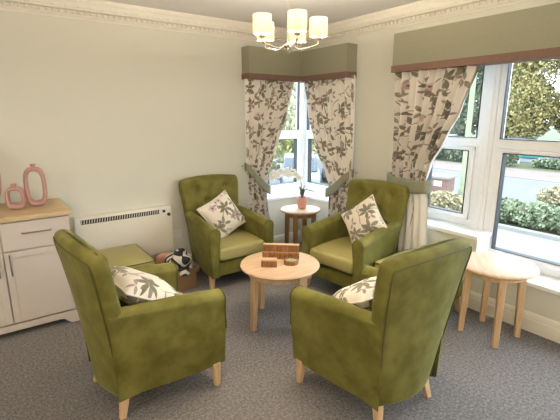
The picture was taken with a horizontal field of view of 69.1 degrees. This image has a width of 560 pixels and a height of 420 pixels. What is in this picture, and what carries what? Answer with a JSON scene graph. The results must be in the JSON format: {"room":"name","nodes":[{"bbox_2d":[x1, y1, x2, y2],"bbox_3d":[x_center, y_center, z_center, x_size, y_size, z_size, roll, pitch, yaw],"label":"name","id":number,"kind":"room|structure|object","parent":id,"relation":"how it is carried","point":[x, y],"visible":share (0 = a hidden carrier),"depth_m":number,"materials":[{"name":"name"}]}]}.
{"room":"care facility","nodes":[
{"label":"care facility","id":0,"kind":"room"},
{"bbox_2d":[0,10,302,258],"bbox_3d":[-1.950,-0.483,3.564,5.880,2.500,0.300,-10,16,-35],"label":"wall","id":1,"kind":"structure","parent":0,"point":[113,117],"depth_m":3.66,"materials":[{"name":"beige paint"}]},
{"bbox_2d":[73,204,173,255],"bbox_3d":[-1.449,0.241,3.866,0.884,0.478,0.082,-10,16,-35],"label":"heater","id":2,"kind":"object","parent":1,"relation":"attached to","point":[150,228],"visible":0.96,"depth_m":3.85,"materials":[{"name":"white metal"}]},
{"bbox_2d":[80,210,159,224],"bbox_3d":[-1.465,0.066,3.777,0.710,0.040,0.001,-10,16,-35],"label":"vent","id":3,"kind":"object","parent":2,"relation":"attached to","point":[111,218],"depth_m":3.76,"materials":[{"name":"white metal"}]},
{"bbox_2d":[0,0,302,46],"bbox_3d":[-1.912,-1.575,3.075,5.483,0.148,0.106,-10,16,-35],"label":"trim","id":4,"kind":"structure","parent":1,"relation":"attached to","point":[88,10],"depth_m":3.55,"materials":[{"name":"beige paint"}]},
{"bbox_2d":[189,231,300,265],"bbox_3d":[-1.945,0.707,3.644,5.458,0.148,0.022,-10,16,-35],"label":"baseboard","id":5,"kind":"structure","parent":1,"relation":"attached to","point":[278,238],"depth_m":5.04,"materials":[{"name":"beige paint"}]},
{"bbox_2d":[267,82,303,193],"bbox_3d":[-0.102,-0.964,4.969,0.970,1.530,0.092,-10,16,-35],"label":"window","id":6,"kind":"structure","parent":1,"relation":"in","point":[296,134],"depth_m":5.18,"materials":[{"name":"white plastic"}]},
{"bbox_2d":[267,189,328,202],"bbox_3d":[0.221,-0.107,4.744,1.000,0.035,1.030,-10,16,-35],"label":"window sill","id":7,"kind":"structure","parent":1,"relation":"attached to","point":[318,196],"depth_m":4.97,"materials":[{"name":"white paint"}]},
{"bbox_2d":[241,43,356,82],"bbox_3d":[0.183,-1.518,4.182,0.838,0.320,0.858,-10,16,-35],"label":"pelmet","id":8,"kind":"object","parent":1,"relation":"attached to","point":[340,60],"visible":0.98,"depth_m":4.28,"materials":[{"name":"green fabric"}]},
{"bbox_2d":[241,79,293,219],"bbox_3d":[-0.110,-0.482,4.638,0.692,1.945,0.136,-9,16,-33],"label":"curtain","id":9,"kind":"object","parent":8,"relation":"hanging from","point":[266,101],"visible":0.72,"depth_m":4.52,"materials":[{"name":"fabric"}]},
{"bbox_2d":[303,83,305,188],"bbox_3d":[0.323,-1.036,5.273,0.095,1.530,0.095,-10,16,-35],"label":"trim","id":10,"kind":"structure","parent":1,"relation":"attached to","point":[304,126],"depth_m":5.24,"materials":[{"name":"white plastic"}]},
{"bbox_2d":[102,0,421,28],"bbox_3d":[-0.004,-1.136,0.677,5.880,0.100,6.890,-10,16,-35],"label":"ceiling","id":11,"kind":"structure","parent":0,"point":[236,10],"depth_m":3.51,"materials":[{"name":"white paint"}]},
{"bbox_2d":[253,0,327,52],"bbox_3d":[0.036,-1.213,2.399,0.441,0.543,0.452,-10,16,-35],"label":"chandelier","id":12,"kind":"object","parent":11,"relation":"hanging from","point":[263,26],"visible":1,"depth_m":2.37,"materials":[{"name":"white glass"}]},
{"bbox_2d":[0,242,559,419],"bbox_3d":[-0.037,1.452,1.073,5.580,0.120,6.590,-10,16,-35],"label":"floor","id":13,"kind":"structure","parent":0,"point":[46,371],"depth_m":2.49,"materials":[{"name":"grey carpet"}]},
{"bbox_2d":[0,198,79,334],"bbox_3d":[-2.121,0.454,3.079,0.983,0.900,0.594,-10,16,-35],"label":"sideboard","id":14,"kind":"object","parent":13,"relation":"on","point":[34,283],"visible":0.84,"depth_m":2.98,"materials":[{"name":"paint"}]},
{"bbox_2d":[0,175,1,196],"bbox_3d":[-2.156,-0.227,2.935,0.240,0.492,0.080,-5,14,-21],"label":"vase","id":15,"kind":"object","parent":14,"relation":"on","point":[0,175],"visible":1,"depth_m":2.99,"materials":[{"name":"pink ceramic"}]},
{"bbox_2d":[5,183,25,209],"bbox_3d":[-1.978,-0.099,3.042,0.128,0.194,0.070,-5,14,-21],"label":"vase","id":16,"kind":"object","parent":14,"relation":"on","point":[10,205],"visible":1,"depth_m":3.02,"materials":[{"name":"pink ceramic"}]},
{"bbox_2d":[23,164,47,205],"bbox_3d":[-1.889,-0.192,3.143,0.150,0.327,0.075,-5,14,-21],"label":"vase","id":17,"kind":"object","parent":14,"relation":"on","point":[30,200],"visible":1,"depth_m":3.12,"materials":[{"name":"pink ceramic"}]},
{"bbox_2d":[0,198,71,222],"bbox_3d":[-2.124,0.030,2.983,0.983,0.030,0.583,-10,16,-35],"label":"countertop","id":18,"kind":"structure","parent":14,"relation":"on","point":[53,207],"depth_m":3.00,"materials":[{"name":"brown wood"}]},
{"bbox_2d":[98,244,154,267],"bbox_3d":[-1.417,0.591,3.530,0.528,0.426,0.569,-10,16,-35],"label":"footstool","id":19,"kind":"object","parent":13,"relation":"on","point":[131,255],"visible":0.33,"depth_m":3.44,"materials":[{"name":"green fabric"}]},
{"bbox_2d":[53,229,226,419],"bbox_3d":[-0.818,0.572,2.389,0.750,0.987,0.698,-12,18,-40],"label":"armchair","id":20,"kind":"object","parent":13,"relation":"on","point":[132,350],"visible":0.99,"depth_m":2.15,"materials":[{"name":"green fabric"}]},
{"bbox_2d":[109,266,179,305],"bbox_3d":[-0.803,0.466,2.377,0.466,0.283,0.392,13,18,43],"label":"cushion","id":21,"kind":"object","parent":20,"relation":"on","point":[133,286],"visible":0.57,"depth_m":2.21,"materials":[{"name":"fabric"}]},
{"bbox_2d":[178,265,196,291],"bbox_3d":[-0.998,0.630,3.855,0.300,0.200,0.300,-11,17,-38],"label":"cardboard box","id":22,"kind":"object","parent":13,"relation":"on","point":[187,282],"visible":0.36,"depth_m":3.79,"materials":[{"name":"brown cardboard"}]},
{"bbox_2d":[155,252,170,263],"bbox_3d":[-1.091,0.475,3.871,0.165,0.160,0.150,0,13,1],"label":"folded cloth","id":23,"kind":"object","parent":22,"relation":"in","point":[160,258],"visible":0.41,"depth_m":3.81,"materials":[{"name":"orange fabric"}]},
{"bbox_2d":[165,248,192,276],"bbox_3d":[-0.945,0.468,3.785,0.264,0.249,0.238,-2,13,-8],"label":"cloth bundle","id":24,"kind":"object","parent":22,"relation":"in","point":[180,257],"visible":0.75,"depth_m":3.71,"materials":[{"name":"black fabric"}]},
{"bbox_2d":[178,174,273,289],"bbox_3d":[-0.559,0.175,4.071,0.698,0.987,0.750,-10,16,-35],"label":"armchair","id":25,"kind":"object","parent":13,"relation":"on","point":[217,256],"visible":0.7,"depth_m":3.96,"materials":[{"name":"green fabric"}]},
{"bbox_2d":[196,190,245,237],"bbox_3d":[-0.571,0.053,4.059,0.236,0.457,0.488,12,18,40],"label":"cushion","id":26,"kind":"object","parent":25,"relation":"on","point":[221,213],"visible":0.91,"depth_m":3.99,"materials":[{"name":"fabric"}]},
{"bbox_2d":[220,228,264,260],"bbox_3d":[-0.502,0.324,4.026,0.492,0.138,0.555,-10,16,-35],"label":"seat cushion","id":27,"kind":"object","parent":25,"relation":"on","point":[241,243],"depth_m":3.87,"materials":[{"name":"green fabric"}]},
{"bbox_2d":[240,252,319,331],"bbox_3d":[-0.001,0.641,3.188,0.610,0.485,0.610,-10,17,-37],"label":"coffee table","id":28,"kind":"object","parent":13,"relation":"on","point":[283,274],"visible":0.7,"depth_m":3.02,"materials":[{"name":"brown wood"}]},
{"bbox_2d":[261,257,276,267],"bbox_3d":[-0.082,0.393,3.052,0.118,0.060,0.058,0,13,2],"label":"wooden box","id":29,"kind":"object","parent":28,"relation":"on","point":[265,261],"visible":1,"depth_m":3.03,"materials":[{"name":"brown wood"}]},
{"bbox_2d":[262,243,298,259],"bbox_3d":[0.007,0.327,3.217,0.290,0.113,0.068,1,13,4],"label":"caddy","id":30,"kind":"object","parent":28,"relation":"on","point":[273,250],"visible":0.84,"depth_m":3.21,"materials":[{"name":"brown wood"}]},
{"bbox_2d":[284,257,298,265],"bbox_3d":[0.086,0.393,3.109,0.112,0.035,0.112,-10,16,-35],"label":"tin","id":31,"kind":"object","parent":28,"relation":"on","point":[289,261],"visible":1,"depth_m":3.08,"materials":[{"name":"brown wood"}]},
{"bbox_2d":[281,204,319,243],"bbox_3d":[0.230,0.257,4.652,0.450,0.560,0.450,5,14,21],"label":"side table","id":32,"kind":"object","parent":13,"relation":"on","point":[291,211],"visible":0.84,"depth_m":4.50,"materials":[{"name":"brown wood"}]},
{"bbox_2d":[268,167,306,208],"bbox_3d":[0.088,-0.253,4.576,0.444,0.467,0.120,1,13,4],"label":"potted orchid","id":33,"kind":"object","parent":32,"relation":"on","point":[301,200],"visible":1,"depth_m":4.52,"materials":[{"name":"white plant"}]},
{"bbox_2d":[302,179,409,286],"bbox_3d":[0.706,0.249,3.757,0.750,0.987,0.698,-12,18,-41],"label":"armchair","id":34,"kind":"object","parent":13,"relation":"on","point":[328,240],"visible":0.76,"depth_m":3.67,"materials":[{"name":"green fabric"}]},
{"bbox_2d":[310,236,352,273],"bbox_3d":[0.634,0.395,3.724,0.555,0.138,0.492,-12,18,-41],"label":"seat cushion","id":35,"kind":"object","parent":34,"relation":"on","point":[334,253],"depth_m":3.61,"materials":[{"name":"green fabric"}]},
{"bbox_2d":[341,194,387,242],"bbox_3d":[0.754,0.097,3.696,0.239,0.467,0.475,-4,14,-17],"label":"cushion","id":36,"kind":"object","parent":34,"relation":"on","point":[364,218],"visible":0.88,"depth_m":3.63,"materials":[{"name":"fabric"}]},
{"bbox_2d":[290,237,471,419],"bbox_3d":[0.554,0.589,2.319,0.698,0.987,0.750,-9,16,-34],"label":"armchair","id":37,"kind":"object","parent":13,"relation":"on","point":[385,355],"visible":0.98,"depth_m":2.06,"materials":[{"name":"green fabric"}]},
{"bbox_2d":[332,276,376,311],"bbox_3d":[0.525,0.485,2.337,0.471,0.274,0.404,-7,15,-27],"label":"cushion","id":38,"kind":"object","parent":37,"relation":"on","point":[360,294],"visible":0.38,"depth_m":2.16,"materials":[{"name":"fabric"}]},
{"bbox_2d":[374,249,464,311],"bbox_3d":[1.153,0.625,3.383,0.528,0.426,0.569,-11,17,-39],"label":"footstool","id":39,"kind":"object","parent":13,"relation":"on","point":[377,262],"visible":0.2,"depth_m":3.36,"materials":[{"name":"green fabric"}]},
{"bbox_2d":[375,249,464,279],"bbox_3d":[1.153,0.479,3.349,0.516,0.125,0.557,-11,17,-39],"label":"cushion","id":40,"kind":"object","parent":39,"relation":"on","point":[377,262],"depth_m":3.42,"materials":[{"name":"green fabric"}]},
{"bbox_2d":[457,252,539,348],"bbox_3d":[1.557,0.653,2.987,0.530,0.555,0.530,3,14,13],"label":"side table","id":41,"kind":"object","parent":13,"relation":"on","point":[502,269],"visible":0.89,"depth_m":2.90,"materials":[{"name":"brown wood"}]},
{"bbox_2d":[301,0,559,321],"bbox_3d":[2.306,-0.232,2.501,0.300,2.500,6.490,-10,16,-35],"label":"wall","id":42,"kind":"structure","parent":0,"point":[374,81],"depth_m":3.92,"materials":[{"name":"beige paint"}]},
{"bbox_2d":[305,99,328,192],"bbox_3d":[0.642,-0.935,4.846,0.092,1.530,1.000,-10,16,-35],"label":"window","id":43,"kind":"structure","parent":42,"relation":"in","point":[314,186],"depth_m":5.22,"materials":[{"name":"white plastic"}]},
{"bbox_2d":[304,75,357,216],"bbox_3d":[0.514,-0.459,4.541,0.136,1.945,0.821,-10,17,-37],"label":"curtain","id":44,"kind":"object","parent":42,"relation":"attached to","point":[330,102],"visible":0.68,"depth_m":4.39,"materials":[{"name":"fabric"}]},
{"bbox_2d":[303,0,532,46],"bbox_3d":[2.142,-1.348,2.114,0.106,0.148,6.490,-10,16,-35],"label":"trim","id":45,"kind":"structure","parent":42,"relation":"attached to","point":[422,11],"depth_m":3.52,"materials":[{"name":"beige paint"}]},
{"bbox_2d":[300,230,559,343],"bbox_3d":[2.176,0.935,2.679,0.022,0.148,6.490,-10,16,-35],"label":"baseboard","id":46,"kind":"structure","parent":42,"relation":"attached to","point":[534,323],"depth_m":3.08,"materials":[{"name":"beige paint"}]},
{"bbox_2d":[387,65,479,252],"bbox_3d":[1.248,-0.231,3.573,0.137,1.945,0.831,-9,16,-34],"label":"curtain","id":47,"kind":"object","parent":42,"relation":"attached to","point":[428,103],"visible":0.7,"depth_m":3.54,"materials":[{"name":"fabric"}]},
{"bbox_2d":[427,65,487,225],"bbox_3d":[1.540,-0.653,3.653,0.092,1.530,0.560,-10,16,-35],"label":"window","id":48,"kind":"structure","parent":42,"relation":"in","point":[470,144],"depth_m":3.56,"materials":[{"name":"white plastic"}]},
{"bbox_2d":[427,217,491,240],"bbox_3d":[1.478,0.145,3.679,0.265,0.035,0.780,-10,16,-35],"label":"trim","id":49,"kind":"structure","parent":42,"relation":"attached to","point":[448,227],"depth_m":3.51,"materials":[{"name":"white paint"}]},
{"bbox_2d":[391,2,559,72],"bbox_3d":[2.099,-1.050,2.203,0.148,0.320,3.582,-10,16,-35],"label":"pelmet","id":50,"kind":"object","parent":42,"relation":"attached to","point":[529,34],"visible":0.9,"depth_m":2.93,"materials":[{"name":"green fabric"}]},
{"bbox_2d":[475,236,490,251],"bbox_3d":[1.708,0.333,3.418,0.244,0.209,0.012,-10,16,-35],"label":"trim","id":51,"kind":"structure","parent":42,"relation":"attached to","point":[483,245],"depth_m":3.39,"materials":[{"name":"white paint"}]},
{"bbox_2d":[470,64,502,229],"bbox_3d":[1.736,-0.471,3.417,0.102,1.775,0.108,-10,16,-35],"label":"trim","id":52,"kind":"structure","parent":42,"relation":"attached to","point":[494,73],"depth_m":3.37,"materials":[{"name":"white plastic"}]},
{"bbox_2d":[483,63,559,278],"bbox_3d":[2.086,-0.362,2.955,0.092,1.775,1.072,-10,16,-35],"label":"window","id":53,"kind":"structure","parent":42,"relation":"in","point":[502,146],"depth_m":3.26,"materials":[{"name":"white plastic"}]},
{"bbox_2d":[526,273,559,295],"bbox_3d":[2.445,0.688,2.446,0.270,0.035,2.498,-10,16,-35],"label":"trim","id":54,"kind":"structure","parent":42,"relation":"attached to","point":[543,282],"depth_m":3.00,"materials":[{"name":"white paint"}]},
{"label":"outside","id":55,"kind":"structure","parent":0,"visible":0},
{"bbox_2d":[269,127,559,235],"bbox_3d":[31.030,-9.043,53.033,106.500,0.200,170.000,-10,16,-35],"label":"ground","id":56,"kind":"structure","parent":55,"point":[552,135],"depth_m":25.70,"materials":[{"name":"green concrete"}]},
{"bbox_2d":[270,82,317,168],"bbox_3d":[0.317,-6.405,24.326,4.099,9.103,3.998,-3,14,-13],"label":"tree","id":57,"kind":"object","parent":56,"relation":"on","point":[287,146],"visible":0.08,"depth_m":24.18,"materials":[{"name":"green plant"}]},
{"bbox_2d":[274,176,559,241],"bbox_3d":[-2.048,-2.204,23.406,0.200,0.120,80.000,-10,16,-35],"label":"kerb","id":58,"kind":"object","parent":56,"relation":"on","point":[500,226],"depth_m":11.34,"materials":[{"name":"concrete"}]},
{"bbox_2d":[430,173,456,197],"bbox_3d":[6.232,-0.886,15.747,0.840,1.080,0.840,12,18,41],"label":"gate pillar","id":59,"kind":"structure","parent":56,"relation":"on","point":[440,181],"depth_m":15.43,"materials":[{"name":"red brick"}]},
{"bbox_2d":[429,190,462,210],"bbox_3d":[5.838,-0.309,14.313,0.895,0.773,1.549,-10,16,-35],"label":"bush","id":60,"kind":"object","parent":56,"relation":"on","point":[444,199],"visible":0.8,"depth_m":14.05,"materials":[{"name":"green plant"}]},
{"bbox_2d":[449,66,483,136],"bbox_3d":[19.127,-13.121,41.405,5.506,13.945,5.725,-10,16,-35],"label":"tree","id":61,"kind":"object","parent":56,"relation":"on","point":[460,123],"visible":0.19,"depth_m":40.59,"materials":[{"name":"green plant"}]},
{"bbox_2d":[458,75,476,194],"bbox_3d":[7.596,-4.380,16.138,0.300,7.700,0.300,-10,16,-35],"label":"post","id":62,"kind":"object","parent":56,"relation":"on","point":[473,86],"visible":0.52,"depth_m":16.32,"materials":[{"name":"paint"}]},
{"bbox_2d":[435,149,520,165],"bbox_3d":[12.226,-4.445,29.779,1.855,1.816,10.154,-10,16,-35],"label":"hedge","id":63,"kind":"object","parent":56,"relation":"on","point":[450,155],"visible":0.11,"depth_m":28.86,"materials":[{"name":"green plant"}]},
{"bbox_2d":[504,62,548,138],"bbox_3d":[25.025,-13.089,42.661,5.493,14.415,5.895,-10,16,-35],"label":"tree","id":64,"kind":"object","parent":56,"relation":"on","point":[505,137],"visible":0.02,"depth_m":43.04,"materials":[{"name":"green plant"}]},
{"bbox_2d":[499,196,559,233],"bbox_3d":[8.282,0.354,11.277,1.485,0.904,5.781,-10,16,-35],"label":"hedge","id":65,"kind":"object","parent":56,"relation":"on","point":[530,215],"visible":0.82,"depth_m":11.92,"materials":[{"name":"green plant"}]},
{"bbox_2d":[518,155,542,162],"bbox_3d":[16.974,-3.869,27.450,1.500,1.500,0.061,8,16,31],"label":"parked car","id":66,"kind":"object","parent":56,"relation":"on","point":[523,156],"visible":0.21,"depth_m":27.57,"materials":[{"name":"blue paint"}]},
{"bbox_2d":[504,59,559,138],"bbox_3d":[22.788,-12.231,36.851,5.626,13.558,5.839,2,13,6],"label":"tree","id":67,"kind":"object","parent":56,"relation":"on","point":[528,110],"visible":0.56,"depth_m":35.99,"materials":[{"name":"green plant"}]},
{"bbox_2d":[530,157,559,169],"bbox_3d":[18.703,-2.224,22.451,1.514,0.805,9.079,-10,16,-35],"label":"hedge","id":68,"kind":"object","parent":56,"relation":"on","point":[543,162],"visible":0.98,"depth_m":25.03,"materials":[{"name":"green plant"}]},
{"bbox_2d":[536,186,559,206],"bbox_3d":[9.675,-0.307,13.565,1.213,1.063,2.154,-10,16,-35],"label":"bush","id":69,"kind":"object","parent":56,"relation":"on","point":[554,192],"visible":0.75,"depth_m":13.84,"materials":[{"name":"green plant"}]},
{"bbox_2d":[553,59,559,132],"bbox_3d":[28.548,-12.409,37.813,5.776,15.345,5.608,-6,14,-22],"label":"tree","id":70,"kind":"object","parent":56,"relation":"on","point":[557,123],"visible":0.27,"depth_m":38.85,"materials":[{"name":"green plant"}]},
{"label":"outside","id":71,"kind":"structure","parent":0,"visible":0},
{"bbox_2d":[453,151,558,162],"bbox_3d":[12.873,-6.093,40.075,7.500,0.020,110.000,-10,16,-35],"label":"ground","id":72,"kind":"structure","parent":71,"point":[527,160],"depth_m":30.01,"materials":[{"name":"white concrete"}]},
{"bbox_2d":[507,137,536,158],"bbox_3d":[18.451,-4.974,32.074,1.810,1.516,4.111,-9,16,-34],"label":"parked car","id":73,"kind":"object","parent":72,"relation":"on","point":[527,138],"visible":0.09,"depth_m":31.23,"materials":[{"name":"white paint"}]},
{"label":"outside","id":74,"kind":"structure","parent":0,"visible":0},
{"bbox_2d":[269,180,559,262],"bbox_3d":[-5.445,-1.583,20.998,8.220,0.020,80.000,-10,16,-35],"label":"path","id":75,"kind":"structure","parent":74,"point":[539,247],"depth_m":10.49,"materials":[{"name":"grey concrete"}]},
{"bbox_2d":[279,154,320,182],"bbox_3d":[0.883,-1.910,19.201,1.810,1.516,4.111,0,13,-1],"label":"parked car","id":76,"kind":"object","parent":75,"relation":"on","point":[288,159],"visible":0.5,"depth_m":17.66,"materials":[{"name":"paint"}]},
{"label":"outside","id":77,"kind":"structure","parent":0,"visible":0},
{"bbox_2d":[272,153,559,212],"bbox_3d":[1.616,-4.195,32.058,9.800,0.015,110.000,-10,16,-35],"label":"road","id":78,"kind":"structure","parent":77,"point":[524,190],"depth_m":19.16,"materials":[{"name":"grey asphalt"}]},
{"bbox_2d":[322,167,325,180],"bbox_3d":[3.194,-2.470,21.569,1.810,1.516,4.111,2,13,8],"label":"parked car","id":79,"kind":"object","parent":78,"relation":"on","point":[323,169],"visible":0.13,"depth_m":20.23,"materials":[{"name":"grey paint"}]},
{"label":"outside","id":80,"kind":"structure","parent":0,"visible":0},
{"bbox_2d":[280,148,559,182],"bbox_3d":[5.005,-4.781,34.469,3.800,0.014,110.000,-10,16,-35],"label":"road edge","id":81,"kind":"structure","parent":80,"point":[509,172],"depth_m":23.29,"materials":[{"name":"grey concrete"}]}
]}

